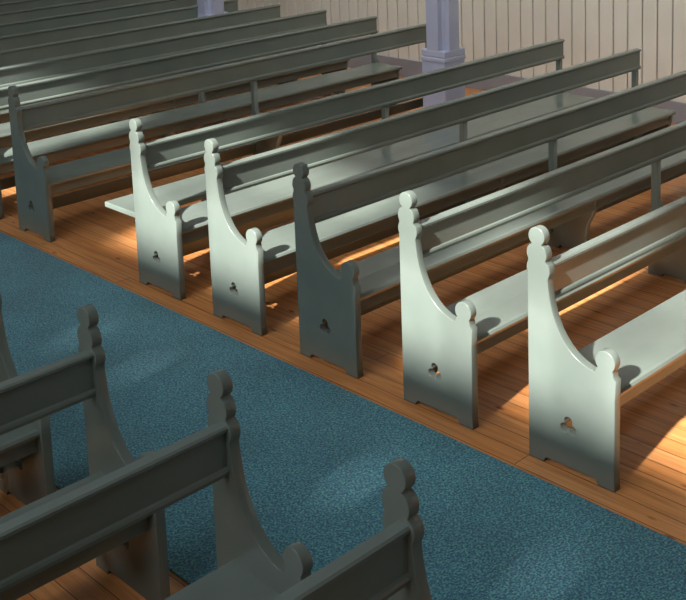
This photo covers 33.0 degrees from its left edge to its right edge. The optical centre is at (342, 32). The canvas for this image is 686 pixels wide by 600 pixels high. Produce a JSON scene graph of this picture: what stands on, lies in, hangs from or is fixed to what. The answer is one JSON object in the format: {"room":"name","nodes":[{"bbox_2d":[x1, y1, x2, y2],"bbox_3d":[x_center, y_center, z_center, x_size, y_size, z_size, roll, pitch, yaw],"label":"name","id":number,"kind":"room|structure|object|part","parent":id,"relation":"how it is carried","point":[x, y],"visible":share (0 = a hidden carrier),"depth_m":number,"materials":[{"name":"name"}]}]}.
{"room":"church","nodes":[
{"label":"church","id":0,"kind":"room"},
{"bbox_2d":[0,67,685,599],"bbox_3d":[-2.607,1.628,7.301,13.000,0.100,26.000,-11,13,-43],"label":"floor","id":1,"kind":"structure","parent":0,"point":[95,238],"depth_m":6.19,"materials":[{"name":"brown wood"}]},
{"bbox_2d":[0,294,55,504],"bbox_3d":[-2.880,1.756,3.249,4.350,1.049,0.441,-11,13,-43],"label":"pew","id":2,"kind":"object","parent":1,"relation":"on","point":[26,456],"visible":0.48,"depth_m":4.63,"materials":[{"name":"grey paint"}]},
{"bbox_3d":[-2.859,1.878,3.239,4.330,0.038,0.342,-11,13,-43],"label":"seat","id":3,"kind":"part","parent":2,"relation":"part of","materials":[{"name":"grey wood"}]},
{"bbox_2d":[0,0,85,12],"bbox_3d":[-4.188,0.087,13.174,4.350,1.049,0.441,-11,13,-43],"label":"pew","id":4,"kind":"object","parent":1,"relation":"on","point":[21,4],"visible":0.02,"depth_m":13.73,"materials":[{"name":"grey paint"}]},
{"bbox_2d":[0,0,154,23],"bbox_3d":[-3.679,0.159,12.649,4.350,1.049,0.441,-11,13,-43],"label":"pew","id":5,"kind":"object","parent":1,"relation":"on","point":[46,11],"visible":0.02,"depth_m":13.21,"materials":[{"name":"grey paint"}]},
{"bbox_2d":[0,304,169,599],"bbox_3d":[-2.341,1.832,2.695,4.350,1.049,0.441,-11,13,-43],"label":"pew","id":6,"kind":"object","parent":1,"relation":"on","point":[137,554],"visible":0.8,"depth_m":4.11,"materials":[{"name":"grey paint"}]},
{"bbox_3d":[-2.455,1.543,2.741,4.330,0.170,0.051,-11,13,-43],"label":"backrest","id":7,"kind":"part","parent":6,"relation":"part of","materials":[{"name":"grey wood"}]},
{"bbox_3d":[-2.321,1.954,2.685,4.330,0.038,0.342,-11,13,-43],"label":"seat","id":8,"kind":"part","parent":6,"relation":"part of","materials":[{"name":"grey wood"}]},
{"bbox_3d":[-0.791,1.522,4.159,0.042,1.049,0.441,-11,13,-43],"label":"panel","id":9,"kind":"part","parent":6,"relation":"part of","materials":[{"name":"grey wood"}]},
{"bbox_2d":[0,0,196,35],"bbox_3d":[-3.169,0.231,12.125,4.350,1.049,0.441,-11,13,-43],"label":"pew","id":10,"kind":"object","parent":1,"relation":"on","point":[16,27],"visible":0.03,"depth_m":12.64,"materials":[{"name":"grey paint"}]},
{"bbox_2d":[0,0,237,50],"bbox_3d":[-2.659,0.303,11.600,4.350,1.049,0.441,-11,13,-43],"label":"pew","id":11,"kind":"object","parent":1,"relation":"on","point":[43,36],"visible":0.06,"depth_m":11.90,"materials":[{"name":"grey paint"}]},
{"bbox_2d":[0,4,297,123],"bbox_3d":[-2.149,0.375,11.076,4.350,1.049,0.441,-11,13,-43],"label":"pew","id":12,"kind":"object","parent":1,"relation":"on","point":[33,53],"visible":0.23,"depth_m":11.26,"materials":[{"name":"grey paint"}]},
{"bbox_3d":[-2.249,0.084,11.135,4.330,0.170,0.051,-11,13,-43],"label":"backrest","id":13,"kind":"part","parent":12,"relation":"part of","materials":[{"name":"grey paint"}]},
{"bbox_3d":[-2.115,0.494,11.079,4.330,0.038,0.342,-11,13,-43],"label":"seat","id":14,"kind":"part","parent":12,"relation":"part of","materials":[{"name":"grey paint"}]},
{"bbox_2d":[105,173,206,217],"bbox_3d":[0.126,1.005,8.799,4.250,0.420,0.370,-11,13,-43],"label":"bench","id":15,"kind":"object","parent":1,"relation":"on","point":[191,189],"visible":0.06,"depth_m":7.54,"materials":[{"name":"grey paint"}]},
{"bbox_2d":[0,369,312,599],"bbox_3d":[-1.803,1.908,2.141,4.350,1.049,0.441,-11,13,-43],"label":"pew","id":16,"kind":"object","parent":1,"relation":"on","point":[249,567],"visible":0.99,"depth_m":3.50,"materials":[{"name":"grey paint"}]},
{"bbox_3d":[-1.917,1.619,2.187,4.330,0.170,0.051,-11,13,-43],"label":"backrest","id":17,"kind":"part","parent":16,"relation":"part of","materials":[{"name":"grey wood"}]},
{"bbox_3d":[-1.782,2.030,2.131,4.330,0.038,0.342,-11,13,-43],"label":"seat","id":18,"kind":"part","parent":16,"relation":"part of","materials":[{"name":"grey wood"}]},
{"bbox_3d":[-0.253,1.598,3.605,0.042,1.049,0.441,-11,13,-43],"label":"panel","id":19,"kind":"part","parent":16,"relation":"part of","materials":[{"name":"grey wood"}]},
{"bbox_2d":[0,10,349,146],"bbox_3d":[-1.639,0.447,10.551,4.350,1.049,0.441,-11,13,-43],"label":"pew","id":20,"kind":"object","parent":1,"relation":"on","point":[81,62],"visible":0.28,"depth_m":10.51,"materials":[{"name":"grey paint"}]},
{"bbox_3d":[-1.740,0.156,10.610,4.330,0.170,0.051,-11,13,-43],"label":"backrest","id":21,"kind":"part","parent":20,"relation":"part of","materials":[{"name":"grey paint"}]},
{"bbox_3d":[-1.605,0.567,10.554,4.330,0.038,0.342,-11,13,-43],"label":"seat","id":22,"kind":"part","parent":20,"relation":"part of","materials":[{"name":"grey paint"}]},
{"bbox_2d":[0,16,401,218],"bbox_3d":[-1.130,0.519,10.027,4.350,1.049,0.441,-11,13,-43],"label":"pew","id":23,"kind":"object","parent":1,"relation":"on","point":[203,114],"visible":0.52,"depth_m":9.87,"materials":[{"name":"grey paint"}]},
{"bbox_3d":[-2.679,0.829,8.563,0.042,1.049,0.441,-11,13,-43],"label":"panel","id":24,"kind":"part","parent":23,"relation":"part of","materials":[{"name":"grey paint"}]},
{"bbox_3d":[-1.217,0.780,10.189,4.330,0.296,0.061,-11,13,-43],"label":"rail","id":25,"kind":"part","parent":23,"relation":"part of","materials":[{"name":"grey paint"}]},
{"bbox_3d":[-1.230,0.228,10.085,4.330,0.170,0.051,-11,13,-43],"label":"backrest","id":26,"kind":"part","parent":23,"relation":"part of","materials":[{"name":"grey paint"}]},
{"bbox_3d":[-1.095,0.638,10.030,4.330,0.038,0.342,-11,13,-43],"label":"seat","id":27,"kind":"part","parent":23,"relation":"part of","materials":[{"name":"grey paint"}]},
{"bbox_2d":[198,12,227,17],"bbox_3d":[-1.444,0.168,12.854,0.300,0.800,0.300,-11,13,-43],"label":"plinth","id":28,"kind":"object","parent":1,"relation":"on","point":[199,15],"visible":0.15,"depth_m":12.68,"materials":[{"name":"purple paint"}]},
{"bbox_2d":[197,0,223,14],"bbox_3d":[-1.588,-3.746,12.177,0.270,7.250,0.270,-11,13,-43],"label":"shaft","id":29,"kind":"object","parent":28,"relation":"on","point":[205,7],"visible":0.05,"depth_m":12.67,"materials":[{"name":"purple paint"}]},
{"bbox_2d":[8,24,426,241],"bbox_3d":[-0.620,0.591,9.502,4.350,1.049,0.441,-11,13,-43],"label":"pew","id":30,"kind":"object","parent":1,"relation":"on","point":[35,183],"visible":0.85,"depth_m":8.72,"materials":[{"name":"grey paint"}]},
{"bbox_3d":[-2.170,0.901,8.039,0.042,1.049,0.441,-11,13,-43],"label":"panel","id":31,"kind":"part","parent":30,"relation":"part of","materials":[{"name":"grey paint"}]},
{"bbox_3d":[-0.585,0.711,9.505,4.330,0.038,0.342,-11,13,-43],"label":"seat","id":32,"kind":"part","parent":30,"relation":"part of","materials":[{"name":"grey paint"}]},
{"bbox_3d":[-0.720,0.300,9.561,4.330,0.170,0.051,-11,13,-43],"label":"backrest","id":33,"kind":"part","parent":30,"relation":"part of","materials":[{"name":"grey paint"}]},
{"bbox_3d":[-0.707,0.852,9.665,4.330,0.296,0.061,-11,13,-43],"label":"rail","id":34,"kind":"part","parent":30,"relation":"part of","materials":[{"name":"grey paint"}]},
{"bbox_2d":[0,232,685,599],"bbox_3d":[-1.599,1.704,6.329,1.430,0.008,22.800,-11,13,-43],"label":"carpet runner","id":35,"kind":"object","parent":1,"relation":"on","point":[315,452],"visible":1,"depth_m":5.00,"materials":[{"name":"blue carpet"}]},
{"bbox_2d":[271,457,431,599],"bbox_3d":[-1.264,1.984,1.587,4.350,1.049,0.441,-11,13,-43],"label":"pew","id":36,"kind":"object","parent":1,"relation":"on","point":[389,565],"visible":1,"depth_m":3.04,"materials":[{"name":"grey paint"}]},
{"bbox_3d":[-1.379,1.696,1.633,4.330,0.170,0.051,-11,13,-43],"label":"backrest","id":37,"kind":"part","parent":36,"relation":"part of","materials":[{"name":"grey wood"}]},
{"bbox_3d":[0.286,1.674,3.051,0.042,1.049,0.441,-11,13,-43],"label":"panel","id":38,"kind":"part","parent":36,"relation":"part of","materials":[{"name":"grey wood"}]},
{"bbox_2d":[129,39,595,299],"bbox_3d":[0.429,0.739,8.422,4.350,1.049,0.441,-11,13,-43],"label":"pew","id":39,"kind":"object","parent":1,"relation":"on","point":[163,237],"visible":0.84,"depth_m":7.72,"materials":[{"name":"grey paint"}]},
{"bbox_3d":[-1.121,1.049,6.959,0.042,1.049,0.441,-11,13,-43],"label":"panel","id":40,"kind":"part","parent":39,"relation":"part of","materials":[{"name":"grey paint"}]},
{"bbox_3d":[0.342,1.000,8.585,4.330,0.296,0.061,-11,13,-43],"label":"rail","id":41,"kind":"part","parent":39,"relation":"part of","materials":[{"name":"grey paint"}]},
{"bbox_3d":[0.329,0.448,8.481,4.330,0.170,0.051,-11,13,-43],"label":"backrest","id":42,"kind":"part","parent":39,"relation":"part of","materials":[{"name":"grey paint"}]},
{"bbox_3d":[0.464,0.859,8.426,4.330,0.038,0.342,-11,13,-43],"label":"seat","id":43,"kind":"part","parent":39,"relation":"part of","materials":[{"name":"grey paint"}]},
{"bbox_2d":[204,48,675,335],"bbox_3d":[0.949,0.813,7.888,4.350,1.049,0.441,-11,13,-43],"label":"pew","id":44,"kind":"object","parent":1,"relation":"on","point":[241,268],"visible":0.9,"depth_m":7.24,"materials":[{"name":"grey paint"}]},
{"bbox_3d":[-0.601,1.123,6.424,0.042,1.049,0.441,-11,13,-43],"label":"panel","id":45,"kind":"part","parent":44,"relation":"part of","materials":[{"name":"grey paint"}]},
{"bbox_3d":[0.849,0.521,7.947,4.330,0.170,0.051,-11,13,-43],"label":"backrest","id":46,"kind":"part","parent":44,"relation":"part of","materials":[{"name":"grey paint"}]},
{"bbox_3d":[0.862,1.074,8.050,4.330,0.296,0.061,-11,13,-43],"label":"rail","id":47,"kind":"part","parent":44,"relation":"part of","materials":[{"name":"grey paint"}]},
{"bbox_3d":[0.984,0.932,7.891,4.330,0.038,0.342,-11,13,-43],"label":"seat","id":48,"kind":"part","parent":44,"relation":"part of","materials":[{"name":"grey paint"}]},
{"bbox_2d":[421,47,465,107],"bbox_3d":[0.897,0.528,10.274,0.300,0.800,0.300,-11,13,-43],"label":"plinth","id":49,"kind":"object","parent":1,"relation":"on","point":[431,60],"visible":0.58,"depth_m":10.15,"materials":[{"name":"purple paint"}]},
{"bbox_2d":[425,0,458,50],"bbox_3d":[0.753,-3.386,9.597,0.270,7.250,0.270,-11,13,-43],"label":"shaft","id":50,"kind":"object","parent":49,"relation":"on","point":[442,16],"visible":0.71,"depth_m":10.06,"materials":[{"name":"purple paint"}]},
{"bbox_2d":[292,70,685,377],"bbox_3d":[1.469,0.886,7.353,4.350,1.049,0.441,-11,13,-43],"label":"pew","id":51,"kind":"object","parent":1,"relation":"on","point":[332,302],"visible":0.94,"depth_m":6.42,"materials":[{"name":"grey paint"}]},
{"bbox_3d":[-0.081,1.196,5.889,0.042,1.049,0.441,-11,13,-43],"label":"panel","id":52,"kind":"part","parent":51,"relation":"part of","materials":[{"name":"grey paint"}]},
{"bbox_3d":[1.369,0.595,7.412,4.330,0.170,0.051,-11,13,-43],"label":"backrest","id":53,"kind":"part","parent":51,"relation":"part of","materials":[{"name":"grey paint"}]},
{"bbox_3d":[1.381,1.147,7.515,4.330,0.296,0.061,-11,13,-43],"label":"rail","id":54,"kind":"part","parent":51,"relation":"part of","materials":[{"name":"grey paint"}]},
{"bbox_3d":[1.503,1.006,7.356,4.330,0.038,0.342,-11,13,-43],"label":"seat","id":55,"kind":"part","parent":51,"relation":"part of","materials":[{"name":"grey paint"}]},
{"bbox_2d":[398,121,685,429],"bbox_3d":[1.988,0.960,6.818,4.350,1.049,0.441,-11,13,-43],"label":"pew","id":56,"kind":"object","parent":1,"relation":"on","point":[448,340],"visible":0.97,"depth_m":5.54,"materials":[{"name":"grey paint"}]},
{"bbox_3d":[0.439,1.270,5.354,0.042,1.049,0.441,-11,13,-43],"label":"panel","id":57,"kind":"part","parent":56,"relation":"part of","materials":[{"name":"grey paint"}]},
{"bbox_3d":[1.888,0.668,6.877,4.330,0.170,0.051,-11,13,-43],"label":"backrest","id":58,"kind":"part","parent":56,"relation":"part of","materials":[{"name":"grey paint"}]},
{"bbox_3d":[2.023,1.079,6.821,4.330,0.038,0.342,-11,13,-43],"label":"seat","id":59,"kind":"part","parent":56,"relation":"part of","materials":[{"name":"grey paint"}]},
{"bbox_2d":[527,196,685,491],"bbox_3d":[2.508,1.033,6.283,4.350,1.049,0.441,-11,13,-43],"label":"pew","id":60,"kind":"object","parent":1,"relation":"on","point":[588,386],"visible":1,"depth_m":4.92,"materials":[{"name":"grey paint"}]},
{"bbox_3d":[0.958,1.343,4.820,0.042,1.049,0.441,-11,13,-43],"label":"panel","id":61,"kind":"part","parent":60,"relation":"part of","materials":[{"name":"grey paint"}]},
{"bbox_3d":[2.408,0.742,6.342,4.330,0.170,0.051,-11,13,-43],"label":"backrest","id":62,"kind":"part","parent":60,"relation":"part of","materials":[{"name":"grey paint"}]},
{"bbox_3d":[2.543,1.153,6.287,4.330,0.038,0.342,-11,13,-43],"label":"seat","id":63,"kind":"part","parent":60,"relation":"part of","materials":[{"name":"grey paint"}]},
{"bbox_2d":[224,0,685,102],"bbox_3d":[1.897,-1.811,11.258,0.150,5.000,26.074,-11,13,-43],"label":"wall","id":64,"kind":"structure","parent":0,"point":[599,29],"depth_m":11.34,"materials":[{"name":"beige paint"}]},
{"bbox_2d":[298,45,685,123],"bbox_3d":[0.213,0.323,13.365,0.024,0.200,21.000,-11,13,-43],"label":"baseboard","id":65,"kind":"structure","parent":64,"relation":"attached to","point":[409,67],"depth_m":11.97,"materials":[{"name":"grey paint"}]}
]}

